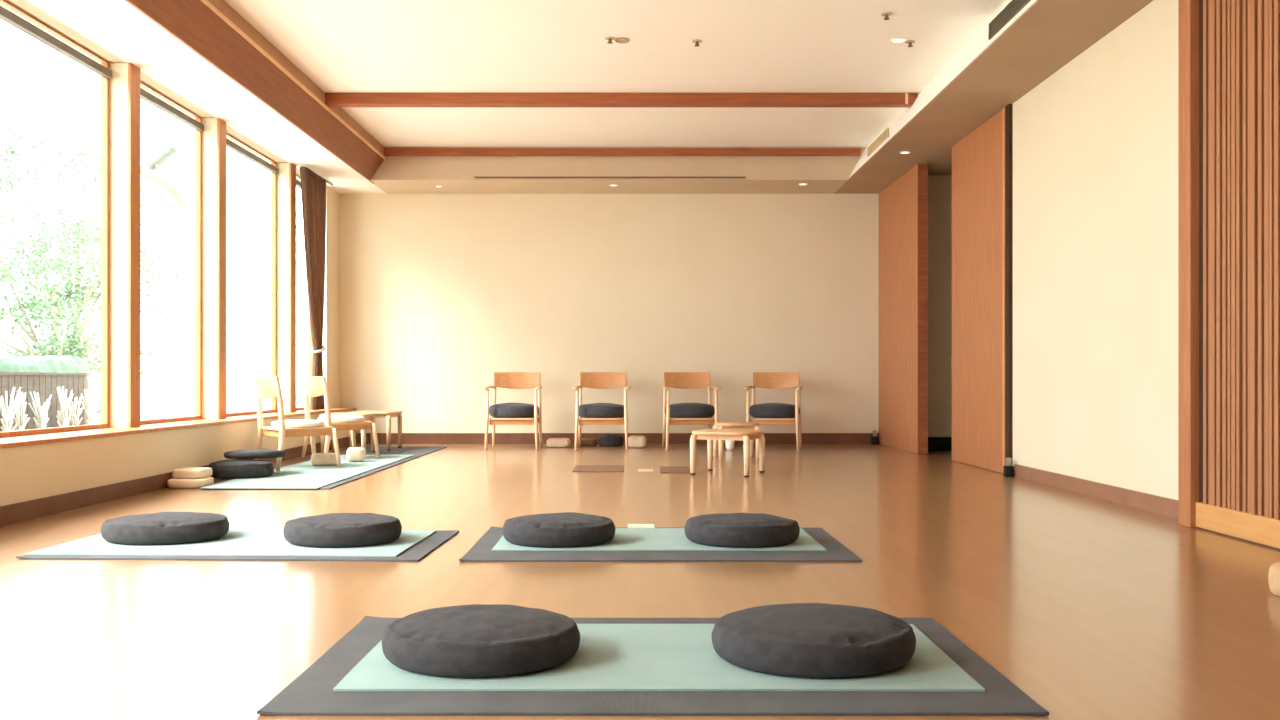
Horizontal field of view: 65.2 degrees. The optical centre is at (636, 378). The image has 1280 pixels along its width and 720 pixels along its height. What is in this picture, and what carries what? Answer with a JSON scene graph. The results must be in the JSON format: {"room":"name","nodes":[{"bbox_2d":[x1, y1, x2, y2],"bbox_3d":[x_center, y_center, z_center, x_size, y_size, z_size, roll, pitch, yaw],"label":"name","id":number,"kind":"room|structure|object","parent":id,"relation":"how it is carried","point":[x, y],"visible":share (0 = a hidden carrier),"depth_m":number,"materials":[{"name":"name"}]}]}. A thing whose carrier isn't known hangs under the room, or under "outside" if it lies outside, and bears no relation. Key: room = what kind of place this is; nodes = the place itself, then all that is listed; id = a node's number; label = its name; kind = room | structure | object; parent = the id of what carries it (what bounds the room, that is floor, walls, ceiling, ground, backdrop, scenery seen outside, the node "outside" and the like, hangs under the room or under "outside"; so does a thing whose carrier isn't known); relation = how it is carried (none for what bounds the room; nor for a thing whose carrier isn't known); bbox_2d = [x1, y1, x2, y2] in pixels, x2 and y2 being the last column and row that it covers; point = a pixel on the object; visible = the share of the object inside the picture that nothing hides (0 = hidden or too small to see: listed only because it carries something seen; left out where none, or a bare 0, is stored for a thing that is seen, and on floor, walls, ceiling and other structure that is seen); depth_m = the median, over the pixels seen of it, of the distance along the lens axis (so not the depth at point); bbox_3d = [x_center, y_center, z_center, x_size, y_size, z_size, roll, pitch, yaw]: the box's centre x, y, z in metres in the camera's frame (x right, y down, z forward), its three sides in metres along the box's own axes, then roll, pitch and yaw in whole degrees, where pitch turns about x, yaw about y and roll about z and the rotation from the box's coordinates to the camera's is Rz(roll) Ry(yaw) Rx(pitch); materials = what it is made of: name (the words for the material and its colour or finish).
{"room":"meditation room","nodes":[
{"label":"meditation room","id":0,"kind":"room"},
{"bbox_2d":[0,0,355,505],"bbox_3d":[-3.465,-1.050,4.025,0.430,3.600,15.050,0,0,0],"label":"wall","id":1,"kind":"structure","parent":0,"point":[32,472],"depth_m":6.73,"materials":[{"name":"beige paint"}]},
{"bbox_2d":[0,0,111,437],"bbox_3d":[-3.572,-0.905,5.553,0.075,2.470,2.425,0,0,0],"label":"window","id":2,"kind":"structure","parent":1,"relation":"in","point":[103,69],"depth_m":6.74,"materials":[{"name":"brown wood"}]},
{"bbox_2d":[110,63,139,427],"bbox_3d":[-3.518,-0.905,6.832,0.184,2.470,0.135,0,0,0],"label":"window mullion","id":3,"kind":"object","parent":1,"relation":"attached to","point":[125,80],"depth_m":6.76,"materials":[{"name":"beige paint"}]},
{"bbox_2d":[140,81,203,424],"bbox_3d":[-3.572,-0.905,7.550,0.075,2.470,1.300,0,0,0],"label":"window","id":4,"kind":"structure","parent":1,"relation":"in","point":[196,123],"depth_m":8.17,"materials":[{"name":"brown wood"}]},
{"bbox_2d":[0,435,355,526],"bbox_3d":[-3.248,0.700,4.025,0.024,0.100,15.050,0,0,0],"label":"baseboard","id":5,"kind":"structure","parent":1,"relation":"attached to","point":[32,509],"depth_m":5.95,"materials":[{"name":"brown wood"}]},
{"bbox_2d":[0,408,356,448],"bbox_3d":[-3.439,0.343,4.025,0.402,0.025,15.050,0,0,0],"label":"trim","id":6,"kind":"structure","parent":1,"relation":"attached to","point":[17,441],"depth_m":6.54,"materials":[{"name":"brown wood"}]},
{"bbox_2d":[202,118,225,418],"bbox_3d":[-3.518,-0.905,8.273,0.184,2.470,0.145,0,0,0],"label":"trim","id":7,"kind":"structure","parent":1,"relation":"attached to","point":[214,133],"depth_m":8.20,"materials":[{"name":"beige paint"}]},
{"bbox_2d":[226,133,278,416],"bbox_3d":[-3.572,-0.905,9.123,0.075,2.470,1.555,0,0,0],"label":"window","id":8,"kind":"structure","parent":1,"relation":"in","point":[272,167],"depth_m":9.87,"materials":[{"name":"brown wood"}]},
{"bbox_2d":[277,163,295,411],"bbox_3d":[-3.518,-0.905,9.975,0.184,2.470,0.150,0,0,0],"label":"trim","id":9,"kind":"structure","parent":1,"relation":"attached to","point":[286,178],"depth_m":9.90,"materials":[{"name":"beige paint"}]},
{"bbox_2d":[296,175,312,409],"bbox_3d":[-3.572,-0.905,10.550,0.075,2.470,1.000,0,0,0],"label":"window","id":10,"kind":"structure","parent":1,"relation":"in","point":[298,183],"depth_m":11.02,"materials":[{"name":"brown wood"}]},
{"bbox_2d":[27,0,1152,193],"bbox_3d":[0.575,-2.335,4.025,8.050,0.390,15.050,0,0,0],"label":"ceiling","id":11,"kind":"structure","parent":0,"point":[396,174],"depth_m":8.65,"materials":[{"name":"paint"}]},
{"bbox_2d":[125,0,383,183],"bbox_3d":[-2.822,-2.263,3.715,0.135,0.254,14.430,0,0,0],"label":"trim","id":12,"kind":"structure","parent":11,"relation":"attached to","point":[193,23],"depth_m":7.37,"materials":[{"name":"brown wood"}]},
{"bbox_2d":[201,0,385,159],"bbox_3d":[-2.773,-2.473,3.715,0.033,0.115,14.430,0,0,0],"label":"trim","id":13,"kind":"structure","parent":11,"relation":"attached to","point":[222,6],"depth_m":7.84,"materials":[{"name":"brown wood"}]},
{"bbox_2d":[300,166,332,409],"bbox_3d":[-3.328,-0.906,10.416,0.138,2.452,1.008,0,0,-4],"label":"curtain","id":14,"kind":"object","parent":11,"relation":"hanging from","point":[313,186],"visible":0.94,"depth_m":10.31,"materials":[{"name":"brown fabric"}]},
{"bbox_2d":[474,176,745,178],"bbox_3d":[-0.290,-2.167,10.767,2.930,0.023,0.046,0,0,0],"label":"ceiling vent","id":15,"kind":"object","parent":11,"relation":"in","point":[476,177],"visible":1,"depth_m":10.75,"materials":[{"name":"metal"}]},
{"bbox_2d":[384,148,860,155],"bbox_3d":[-0.159,-2.476,10.930,5.197,0.078,0.060,0,0,0],"label":"trim","id":16,"kind":"structure","parent":11,"relation":"attached to","point":[387,151],"depth_m":10.90,"materials":[{"name":"brown wood"}]},
{"bbox_2d":[867,128,888,156],"bbox_3d":[2.376,-2.335,9.868,0.129,0.209,1.334,0,0,0],"label":"ceiling vent","id":17,"kind":"object","parent":11,"relation":"in","point":[885,134],"visible":1,"depth_m":9.81,"materials":[{"name":"metal"}]},
{"bbox_2d":[988,0,1030,39],"bbox_3d":[2.388,-2.354,6.169,0.152,0.248,1.617,0,0,0],"label":"ceiling vent","id":18,"kind":"object","parent":11,"relation":"in","point":[1014,6],"visible":1,"depth_m":6.46,"materials":[{"name":"metal"}]},
{"bbox_2d":[308,194,878,432],"bbox_3d":[-0.400,-1.000,11.625,6.800,3.500,0.150,0,0,0],"label":"wall","id":19,"kind":"structure","parent":0,"point":[440,294],"depth_m":11.55,"materials":[{"name":"beige paint"}]},
{"bbox_2d":[356,433,878,443],"bbox_3d":[-0.223,0.688,11.547,6.026,0.125,0.026,0,0,0],"label":"baseboard","id":20,"kind":"structure","parent":19,"relation":"attached to","point":[407,438],"depth_m":11.53,"materials":[{"name":"brown wood"}]},
{"bbox_2d":[225,0,1010,147],"bbox_3d":[0.500,-2.590,4.025,8.200,0.120,15.350,0,0,0],"label":"ceiling","id":21,"kind":"structure","parent":0,"point":[343,46],"depth_m":7.82,"materials":[{"name":"paint"}]},
{"bbox_2d":[605,36,614,43],"bbox_3d":[-0.200,-2.513,7.420,0.072,0.037,0.072,0,0,0],"label":"sprinkler","id":22,"kind":"object","parent":21,"relation":"attached to","point":[609,38],"visible":1,"depth_m":7.41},
{"bbox_2d":[325,93,917,106],"bbox_3d":[-0.139,-2.480,8.890,5.237,0.100,0.120,0,0,0],"label":"trim","id":23,"kind":"structure","parent":21,"relation":"attached to","point":[331,99],"depth_m":8.83,"materials":[{"name":"brown wood"}]},
{"bbox_2d":[615,37,629,42],"bbox_3d":[-0.110,-2.526,7.460,0.110,0.008,0.110,0,0,0],"label":"recessed light","id":24,"kind":"object","parent":21,"relation":"in","point":[621,39],"visible":1,"depth_m":7.45,"materials":[{"name":"paint"}]},
{"bbox_2d":[692,39,701,46],"bbox_3d":[0.449,-2.513,7.485,0.072,0.037,0.072,0,0,0],"label":"sprinkler","id":25,"kind":"object","parent":21,"relation":"attached to","point":[696,41],"visible":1,"depth_m":7.48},
{"bbox_2d":[881,12,891,19],"bbox_3d":[1.730,-2.513,6.930,0.072,0.037,0.072,0,0,0],"label":"sprinkler","id":26,"kind":"object","parent":21,"relation":"attached to","point":[885,14],"visible":1,"depth_m":6.92,"materials":[{"name":"metal"}]},
{"bbox_2d":[890,37,906,43],"bbox_3d":[1.950,-2.526,7.460,0.120,0.008,0.120,0,0,0],"label":"recessed light","id":27,"kind":"object","parent":21,"relation":"in","point":[897,40],"visible":1,"depth_m":7.46,"materials":[{"name":"paint"}]},
{"bbox_2d":[905,93,907,103],"bbox_3d":[2.380,-2.474,8.822,0.020,0.092,0.015,0,0,0],"label":"trim","id":28,"kind":"structure","parent":21,"relation":"attached to","point":[906,94],"depth_m":8.81,"materials":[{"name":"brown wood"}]},
{"bbox_2d":[905,40,914,46],"bbox_3d":[2.050,-2.513,7.500,0.072,0.037,0.072,0,0,0],"label":"sprinkler","id":29,"kind":"object","parent":21,"relation":"attached to","point":[910,42],"visible":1,"depth_m":7.49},
{"bbox_2d":[0,444,1279,719],"bbox_3d":[0.400,0.810,4.025,8.400,0.120,15.450,0,0,0],"label":"floor","id":30,"kind":"structure","parent":0,"point":[1094,608],"depth_m":3.72,"materials":[{"name":"brown wood"}]},
{"bbox_2d":[167,477,213,487],"bbox_3d":[-3.106,0.719,6.959,0.254,0.062,0.248,0,0,-2],"label":"folded blanket","id":31,"kind":"object","parent":30,"relation":"on","point":[206,481],"visible":0.81,"depth_m":6.84,"materials":[{"name":"beige fabric"}]},
{"bbox_2d":[172,467,211,478],"bbox_3d":[-3.110,0.656,6.990,0.220,0.062,0.230,0,0,2],"label":"folded blanket","id":32,"kind":"object","parent":31,"relation":"on","point":[187,472],"visible":1,"depth_m":6.89,"materials":[{"name":"beige fabric"}]},
{"bbox_2d":[16,529,458,561],"bbox_3d":[-1.726,0.743,4.531,1.689,0.013,0.806,0,0,2],"label":"rug","id":33,"kind":"object","parent":30,"relation":"on","point":[417,552],"visible":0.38,"depth_m":4.16,"materials":[{"name":"fabric"}]},
{"bbox_2d":[26,529,435,556],"bbox_3d":[-1.775,0.739,4.535,1.578,0.006,0.695,0,0,2],"label":"yoga mat","id":34,"kind":"object","parent":33,"relation":"on","point":[235,542],"visible":0.56,"depth_m":4.37,"materials":[{"name":"fabric"}]},
{"bbox_2d":[101,512,228,544],"bbox_3d":[-2.175,0.678,4.620,0.555,0.115,0.461,0,0,0],"label":"cushion","id":35,"kind":"object","parent":34,"relation":"on","point":[160,528],"visible":1,"depth_m":4.45,"materials":[{"name":"grey fabric"}]},
{"bbox_2d":[283,513,401,547],"bbox_3d":[-1.332,0.678,4.540,0.530,0.116,0.444,0,0,0],"label":"cushion","id":36,"kind":"object","parent":34,"relation":"on","point":[330,530],"visible":1,"depth_m":4.38,"materials":[{"name":"grey fabric"}]},
{"bbox_2d":[318,446,446,488],"bbox_3d":[-2.528,0.746,8.909,0.882,0.007,4.243,0,0,0],"label":"rug","id":37,"kind":"object","parent":30,"relation":"on","point":[417,451],"visible":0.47,"depth_m":9.97,"materials":[{"name":"fabric"}]},
{"bbox_2d":[200,455,413,488],"bbox_3d":[-2.557,0.739,8.230,0.802,0.006,2.945,0,0,0],"label":"yoga mat","id":38,"kind":"object","parent":37,"relation":"on","point":[304,475],"visible":0.82,"depth_m":7.62,"materials":[{"name":"fabric"}]},
{"bbox_2d":[208,459,273,478],"bbox_3d":[-2.984,0.673,7.540,0.475,0.124,0.396,0,0,-7],"label":"cushion","id":39,"kind":"object","parent":38,"relation":"on","point":[230,468],"visible":0.98,"depth_m":7.39,"materials":[{"name":"grey fabric"}]},
{"bbox_2d":[224,449,284,458],"bbox_3d":[-2.951,0.576,7.721,0.444,0.073,0.379,0,0,-12],"label":"cushion","id":40,"kind":"object","parent":39,"relation":"on","point":[247,453],"visible":1,"depth_m":7.58,"materials":[{"name":"grey fabric"}]},
{"bbox_2d":[253,376,340,470],"bbox_3d":[-2.837,0.356,8.296,0.586,0.758,0.504,0,0,-42],"label":"chair","id":41,"kind":"object","parent":38,"relation":"on","point":[266,387],"visible":0.96,"depth_m":8.13,"materials":[{"name":"brown wood"}]},
{"bbox_2d":[272,419,324,427],"bbox_3d":[-2.817,0.367,8.314,0.426,0.061,0.417,0,0,44],"label":"seat cushion","id":42,"kind":"object","parent":41,"relation":"on","point":[298,423],"visible":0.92,"depth_m":8.15,"materials":[{"name":"white fabric"}]},
{"bbox_2d":[311,453,340,465],"bbox_3d":[-2.661,0.685,8.550,0.240,0.100,0.163,0,0,-23],"label":"folded towel","id":43,"kind":"object","parent":38,"relation":"on","point":[317,459],"visible":0.76,"depth_m":8.47,"materials":[{"name":"beige fabric"}]},
{"bbox_2d":[301,376,379,457],"bbox_3d":[-2.767,0.356,9.276,0.586,0.758,0.504,0,0,-42],"label":"chair","id":44,"kind":"object","parent":38,"relation":"on","point":[316,386],"visible":0.73,"depth_m":9.12,"materials":[{"name":"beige wood"}]},
{"bbox_2d":[318,415,364,422],"bbox_3d":[-2.746,0.367,9.294,0.416,0.060,0.425,0,0,-35],"label":"seat cushion","id":45,"kind":"object","parent":44,"relation":"on","point":[335,418],"visible":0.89,"depth_m":9.14,"materials":[{"name":"white fabric"}]},
{"bbox_2d":[347,447,365,461],"bbox_3d":[-2.499,0.670,8.901,0.162,0.130,0.143,0,0,-11],"label":"folded towel","id":46,"kind":"object","parent":38,"relation":"on","point":[354,454],"visible":1,"depth_m":8.84,"materials":[{"name":"beige fabric"}]},
{"bbox_2d":[320,413,375,452],"bbox_3d":[-2.870,0.542,9.950,0.460,0.400,0.500,0,0,-3],"label":"stool","id":47,"kind":"object","parent":37,"relation":"on","point":[367,416],"visible":0.53,"depth_m":9.74,"materials":[{"name":"brown wood"}]},
{"bbox_2d":[349,410,402,450],"bbox_3d":[-2.770,0.542,10.620,0.460,0.400,0.500,0,0,2],"label":"stool","id":48,"kind":"object","parent":37,"relation":"on","point":[388,415],"visible":0.67,"depth_m":10.41,"materials":[{"name":"brown wood"}]},
{"bbox_2d":[483,372,541,449],"bbox_3d":[-1.325,0.339,10.824,0.628,0.828,0.592,0,0,0],"label":"armchair","id":49,"kind":"object","parent":30,"relation":"on","point":[510,380],"visible":0.97,"depth_m":11.02,"materials":[{"name":"brown wood"}]},
{"bbox_2d":[489,403,538,417],"bbox_3d":[-1.325,0.335,10.780,0.551,0.160,0.456,0,0,0],"label":"seat cushion","id":50,"kind":"object","parent":49,"relation":"on","point":[502,410],"visible":0.95,"depth_m":10.60,"materials":[{"name":"fabric"}]},
{"bbox_2d":[546,438,570,447],"bbox_3d":[-0.864,0.705,11.051,0.259,0.090,0.302,0,0,0],"label":"folded blanket","id":51,"kind":"object","parent":30,"relation":"on","point":[551,442],"visible":1,"depth_m":10.91,"materials":[{"name":"beige fabric"}]},
{"bbox_2d":[581,438,596,445],"bbox_3d":[-0.541,0.710,11.239,0.190,0.080,0.204,0,0,0],"label":"folded blanket","id":52,"kind":"object","parent":30,"relation":"on","point":[584,441],"visible":0.97,"depth_m":11.14,"materials":[{"name":"fabric"}]},
{"bbox_2d":[572,465,623,471],"bbox_3d":[-0.316,0.747,8.335,0.424,0.006,0.581,0,0,0],"label":"mat","id":53,"kind":"object","parent":30,"relation":"on","point":[578,468],"visible":1,"depth_m":8.31,"materials":[{"name":"fabric"}]},
{"bbox_2d":[572,372,630,449],"bbox_3d":[-0.375,0.339,10.824,0.628,0.828,0.592,0,0,0],"label":"armchair","id":54,"kind":"object","parent":30,"relation":"on","point":[596,380],"visible":0.98,"depth_m":11.03,"materials":[{"name":"brown wood"}]},
{"bbox_2d":[579,403,623,417],"bbox_3d":[-0.375,0.336,10.780,0.540,0.157,0.443,0,0,-4],"label":"seat cushion","id":55,"kind":"object","parent":54,"relation":"on","point":[594,410],"visible":0.92,"depth_m":10.60,"materials":[{"name":"fabric"}]},
{"bbox_2d":[599,434,623,445],"bbox_3d":[-0.290,0.685,11.220,0.278,0.129,0.222,0,0,3],"label":"cushion","id":56,"kind":"object","parent":30,"relation":"on","point":[610,439],"visible":1,"depth_m":11.13,"materials":[{"name":"grey fabric"}]},
{"bbox_2d":[628,435,645,447],"bbox_3d":[-0.001,0.685,10.950,0.201,0.130,0.240,0,0,0],"label":"cushion","id":57,"kind":"object","parent":30,"relation":"on","point":[634,441],"visible":0.99,"depth_m":10.84,"materials":[{"name":"beige fabric"}]},
{"bbox_2d":[638,469,652,471],"bbox_3d":[0.070,0.748,8.190,0.121,0.004,0.183,0,0,0],"label":"mat","id":58,"kind":"object","parent":30,"relation":"on","point":[639,470],"visible":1,"depth_m":8.15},
{"bbox_2d":[257,616,1048,715],"bbox_3d":[0.036,0.743,2.668,1.765,0.013,0.887,0,0,0],"label":"rug","id":59,"kind":"object","parent":30,"relation":"on","point":[311,693],"visible":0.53,"depth_m":2.31,"materials":[{"name":"fabric"}]},
{"bbox_2d":[333,624,984,691],"bbox_3d":[0.053,0.739,2.689,1.549,0.006,0.637,0,0,0],"label":"yoga mat","id":60,"kind":"object","parent":59,"relation":"on","point":[608,657],"visible":0.46,"depth_m":2.48,"materials":[{"name":"fabric"}]},
{"bbox_2d":[382,604,579,677],"bbox_3d":[-0.410,0.677,2.645,0.519,0.116,0.432,0,0,3],"label":"cushion","id":61,"kind":"object","parent":60,"relation":"on","point":[473,640],"visible":1,"depth_m":2.50,"materials":[{"name":"grey fabric"}]},
{"bbox_2d":[711,603,915,677],"bbox_3d":[0.463,0.677,2.645,0.544,0.118,0.455,0,0,0],"label":"cushion","id":62,"kind":"object","parent":60,"relation":"on","point":[803,640],"visible":1,"depth_m":2.50,"materials":[{"name":"grey fabric"}]},
{"bbox_2d":[459,526,861,561],"bbox_3d":[0.097,0.743,4.551,1.658,0.013,0.909,0,0,0],"label":"rug","id":63,"kind":"object","parent":30,"relation":"on","point":[481,551],"visible":0.45,"depth_m":4.23,"materials":[{"name":"fabric"}]},
{"bbox_2d":[628,524,653,527],"bbox_3d":[0.020,0.737,4.992,0.133,0.009,0.116,0,0,0],"label":"folded cloth","id":64,"kind":"object","parent":63,"relation":"on","point":[629,525],"visible":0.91,"depth_m":4.98,"materials":[{"name":"beige fabric"}]},
{"bbox_2d":[492,528,825,550],"bbox_3d":[0.092,0.739,4.621,1.450,0.006,0.628,0,0,0],"label":"yoga mat","id":65,"kind":"object","parent":63,"relation":"on","point":[625,539],"visible":0.5,"depth_m":4.42,"materials":[{"name":"fabric"}]},
{"bbox_2d":[503,512,614,547],"bbox_3d":[-0.353,0.677,4.540,0.510,0.116,0.424,0,0,0],"label":"cushion","id":66,"kind":"object","parent":65,"relation":"on","point":[565,529],"visible":1,"depth_m":4.38,"materials":[{"name":"grey fabric"}]},
{"bbox_2d":[684,513,799,547],"bbox_3d":[0.476,0.676,4.540,0.521,0.119,0.430,0,0,-4],"label":"cushion","id":67,"kind":"object","parent":65,"relation":"on","point":[735,530],"visible":1,"depth_m":4.38,"materials":[{"name":"grey fabric"}]},
{"bbox_2d":[660,466,689,472],"bbox_3d":[0.311,0.747,8.235,0.250,0.006,0.574,0,0,0],"label":"mat","id":68,"kind":"object","parent":30,"relation":"on","point":[663,469],"visible":0.99,"depth_m":8.21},
{"bbox_2d":[662,372,720,449],"bbox_3d":[0.569,0.339,10.824,0.628,0.828,0.592,0,0,-3],"label":"armchair","id":69,"kind":"object","parent":30,"relation":"on","point":[680,380],"visible":0.93,"depth_m":11.03,"materials":[{"name":"brown wood"}]},
{"bbox_2d":[665,403,714,417],"bbox_3d":[0.570,0.335,10.780,0.547,0.158,0.453,0,0,0],"label":"seat cushion","id":70,"kind":"object","parent":69,"relation":"on","point":[679,410],"visible":0.91,"depth_m":10.60,"materials":[{"name":"fabric"}]},
{"bbox_2d":[690,429,764,476],"bbox_3d":[0.722,0.580,7.943,0.510,0.340,0.470,0,0,24],"label":"stool","id":71,"kind":"object","parent":30,"relation":"on","point":[745,435],"visible":1,"depth_m":7.83,"materials":[{"name":"brown wood"}]},
{"bbox_2d":[725,440,734,449],"bbox_3d":[0.980,0.695,10.550,0.100,0.110,0.100,0,0,0],"label":"cup","id":72,"kind":"object","parent":30,"relation":"on","point":[729,444],"visible":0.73,"depth_m":10.51,"materials":[{"name":"ceramic"}]},
{"bbox_2d":[713,422,759,459],"bbox_3d":[0.940,0.583,9.450,0.420,0.335,0.360,0,0,-6],"label":"stool","id":73,"kind":"object","parent":30,"relation":"on","point":[718,425],"visible":0.79,"depth_m":9.32,"materials":[{"name":"brown wood"}]},
{"bbox_2d":[743,372,802,450],"bbox_3d":[1.480,0.339,10.773,0.628,0.828,0.592,0,0,13],"label":"armchair","id":74,"kind":"object","parent":30,"relation":"on","point":[769,380],"visible":0.83,"depth_m":10.94,"materials":[{"name":"brown wood"}]},
{"bbox_2d":[750,403,799,417],"bbox_3d":[1.475,0.335,10.730,0.546,0.159,0.450,0,0,0],"label":"seat cushion","id":75,"kind":"object","parent":74,"relation":"on","point":[765,410],"visible":0.91,"depth_m":10.55,"materials":[{"name":"fabric"}]},
{"bbox_2d":[871,430,877,443],"bbox_3d":[2.730,0.670,11.467,0.070,0.160,0.085,0,0,0],"label":"door stop","id":76,"kind":"object","parent":30,"relation":"on","point":[874,439],"visible":1,"depth_m":11.45,"materials":[{"name":"black rubber"}]},
{"bbox_2d":[1003,458,1013,476],"bbox_3d":[2.860,0.678,7.689,0.063,0.144,0.076,0,0,0],"label":"door stop","id":77,"kind":"object","parent":30,"relation":"on","point":[1008,469],"visible":1,"depth_m":7.67,"materials":[{"name":"black rubber"}]},
{"bbox_2d":[1268,562,1279,595],"bbox_3d":[2.290,0.689,3.460,0.178,0.122,0.178,0,0,0],"label":"bolster cushion","id":78,"kind":"object","parent":30,"relation":"on","point":[1274,570],"visible":1,"depth_m":3.46,"materials":[{"name":"beige fabric"}]},
{"bbox_2d":[928,175,951,436],"bbox_3d":[3.740,-0.695,9.200,1.720,2.890,2.800,0,0,0],"label":"wall niche","id":79,"kind":"object","parent":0,"point":[939,186],"depth_m":10.50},
{"bbox_2d":[879,163,927,453],"bbox_3d":[2.835,-0.696,10.732,0.100,2.883,1.633,0,0,0],"label":"door","id":80,"kind":"structure","parent":79,"relation":"attached to","point":[903,205],"depth_m":10.39,"materials":[{"name":"brown wood"}]},
{"bbox_2d":[928,437,951,450],"bbox_3d":[3.695,0.680,10.492,1.610,0.140,0.016,0,0,0],"label":"baseboard","id":81,"kind":"structure","parent":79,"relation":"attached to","point":[934,443],"depth_m":10.48,"materials":[{"name":"black rubber"}]},
{"bbox_2d":[1013,0,1177,499],"bbox_3d":[3.010,-0.695,6.430,0.180,2.890,2.860,0,0,0],"label":"wall","id":82,"kind":"structure","parent":0,"point":[1095,143],"depth_m":6.33,"materials":[{"name":"beige paint"}]},
{"bbox_2d":[952,107,1004,472],"bbox_3d":[2.924,-0.696,8.531,0.072,2.883,1.338,0,0,0],"label":"door","id":83,"kind":"structure","parent":82,"relation":"in","point":[978,159],"depth_m":8.45,"materials":[{"name":"brown wood"}]},
{"bbox_2d":[1005,104,1012,465],"bbox_3d":[2.917,-0.695,7.817,0.045,2.890,0.085,0,0,0],"label":"trim","id":84,"kind":"structure","parent":82,"relation":"attached to","point":[1009,108],"depth_m":7.78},
{"bbox_2d":[1014,464,1177,518],"bbox_3d":[2.913,0.703,6.425,0.025,0.095,2.550,0,0,0],"label":"baseboard","id":85,"kind":"structure","parent":82,"relation":"attached to","point":[1136,499],"depth_m":6.22,"materials":[{"name":"brown wood"}]},
{"bbox_3d":[2.980,-0.695,0.768,0.240,2.890,8.535,0,0,0],"label":"wall","id":86,"kind":"structure","parent":0,"visible":0},
{"bbox_2d":[1178,0,1198,527],"bbox_3d":[2.857,-0.695,5.091,0.145,2.890,0.112,0,0,0],"label":"trim","id":87,"kind":"structure","parent":86,"relation":"attached to","point":[1188,10],"depth_m":5.05,"materials":[{"name":"brown wood"}]},
{"bbox_2d":[1199,0,1202,502],"bbox_3d":[2.846,-0.760,5.014,0.032,2.759,0.038,0,0,0],"label":"trim","id":88,"kind":"structure","parent":86,"relation":"attached to","point":[1200,1],"depth_m":5.01,"materials":[{"name":"wood"}]},
{"bbox_2d":[1195,502,1279,549],"bbox_3d":[2.836,0.680,0.767,0.052,0.123,8.534,0,0,0],"label":"trim","id":89,"kind":"structure","parent":86,"relation":"attached to","point":[1264,530],"depth_m":4.67,"materials":[{"name":"wood"}]},
{"bbox_2d":[1203,0,1279,519],"bbox_3d":[2.840,-0.760,0.774,0.044,2.759,8.422,0,0,0],"label":"slatted panel","id":90,"kind":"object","parent":86,"relation":"attached to","point":[1241,38],"depth_m":4.66,"materials":[{"name":"brown wood"}]},
{"label":"outside","id":91,"kind":"structure","parent":0,"visible":0},
{"bbox_2d":[91,394,304,423],"bbox_3d":[-21.850,0.960,17.500,36.300,0.180,85.000,0,0,0],"label":"ground","id":92,"kind":"structure","parent":91,"point":[152,406],"depth_m":34.12,"materials":[{"name":"white"}]},
{"bbox_2d":[0,387,20,431],"bbox_3d":[-8.596,0.489,13.659,0.302,0.764,0.286,0,0,-21],"label":"grass","id":93,"kind":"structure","parent":92,"relation":"on","point":[7,414],"depth_m":13.64,"materials":[{"name":"plant"}]},
{"bbox_2d":[8,391,29,430],"bbox_3d":[-8.704,0.519,14.102,0.264,0.705,0.278,0,0,-5],"label":"grass","id":94,"kind":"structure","parent":92,"relation":"on","point":[20,420],"depth_m":14.06,"materials":[{"name":"plant"}]},
{"bbox_2d":[28,391,51,428],"bbox_3d":[-8.671,0.524,14.542,0.274,0.694,0.260,0,0,10],"label":"grass","id":95,"kind":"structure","parent":92,"relation":"on","point":[40,413],"depth_m":14.51,"materials":[{"name":"plant"}]},
{"bbox_2d":[0,372,90,431],"bbox_3d":[-9.040,0.385,12.178,0.180,0.970,8.445,0,0,0],"label":"fence","id":96,"kind":"object","parent":92,"relation":"on","point":[46,384],"visible":0.44,"depth_m":15.20,"materials":[{"name":"wood"}]},
{"bbox_2d":[0,353,90,403],"bbox_3d":[-9.903,0.219,12.800,0.726,1.301,9.600,0,0,0],"label":"clipped hedge","id":97,"kind":"object","parent":92,"relation":"on","point":[13,362],"visible":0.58,"depth_m":16.42,"materials":[{"name":"plant"}]},
{"bbox_2d":[56,386,78,426],"bbox_3d":[-8.584,0.488,14.994,0.287,0.768,0.303,0,0,26],"label":"grass","id":98,"kind":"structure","parent":92,"relation":"on","point":[64,415],"depth_m":14.95,"materials":[{"name":"plant"}]},
{"bbox_2d":[70,396,83,425],"bbox_3d":[-8.676,0.566,15.454,0.241,0.611,0.228,0,0,41],"label":"grass","id":99,"kind":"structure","parent":92,"relation":"on","point":[74,417],"depth_m":15.42,"materials":[{"name":"plant"}]},
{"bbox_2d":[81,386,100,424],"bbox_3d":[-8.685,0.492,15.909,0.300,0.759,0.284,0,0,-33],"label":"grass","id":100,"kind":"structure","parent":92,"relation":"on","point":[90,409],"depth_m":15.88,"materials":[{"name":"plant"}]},
{"bbox_2d":[0,122,194,419],"bbox_3d":[-11.900,-1.942,21.000,5.719,6.098,7.902,0,0,-4],"label":"tree","id":101,"kind":"object","parent":92,"relation":"on","point":[68,347],"visible":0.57,"depth_m":20.23,"materials":[{"name":"green plant"}]},
{"bbox_2d":[0,99,232,363],"bbox_3d":[-16.894,-3.682,29.806,6.546,9.116,9.757,0,0,0],"label":"tree","id":102,"kind":"object","parent":92,"relation":"on","point":[7,182],"visible":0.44,"depth_m":29.01,"materials":[{"name":"green plant"}]},
{"bbox_2d":[140,145,189,416],"bbox_3d":[-8.386,-1.595,17.228,0.478,4.930,1.390,0,0,35],"label":"garden lamp","id":103,"kind":"object","parent":92,"relation":"on","point":[160,178],"visible":0.91,"depth_m":17.61,"materials":[{"name":"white metal"}]},
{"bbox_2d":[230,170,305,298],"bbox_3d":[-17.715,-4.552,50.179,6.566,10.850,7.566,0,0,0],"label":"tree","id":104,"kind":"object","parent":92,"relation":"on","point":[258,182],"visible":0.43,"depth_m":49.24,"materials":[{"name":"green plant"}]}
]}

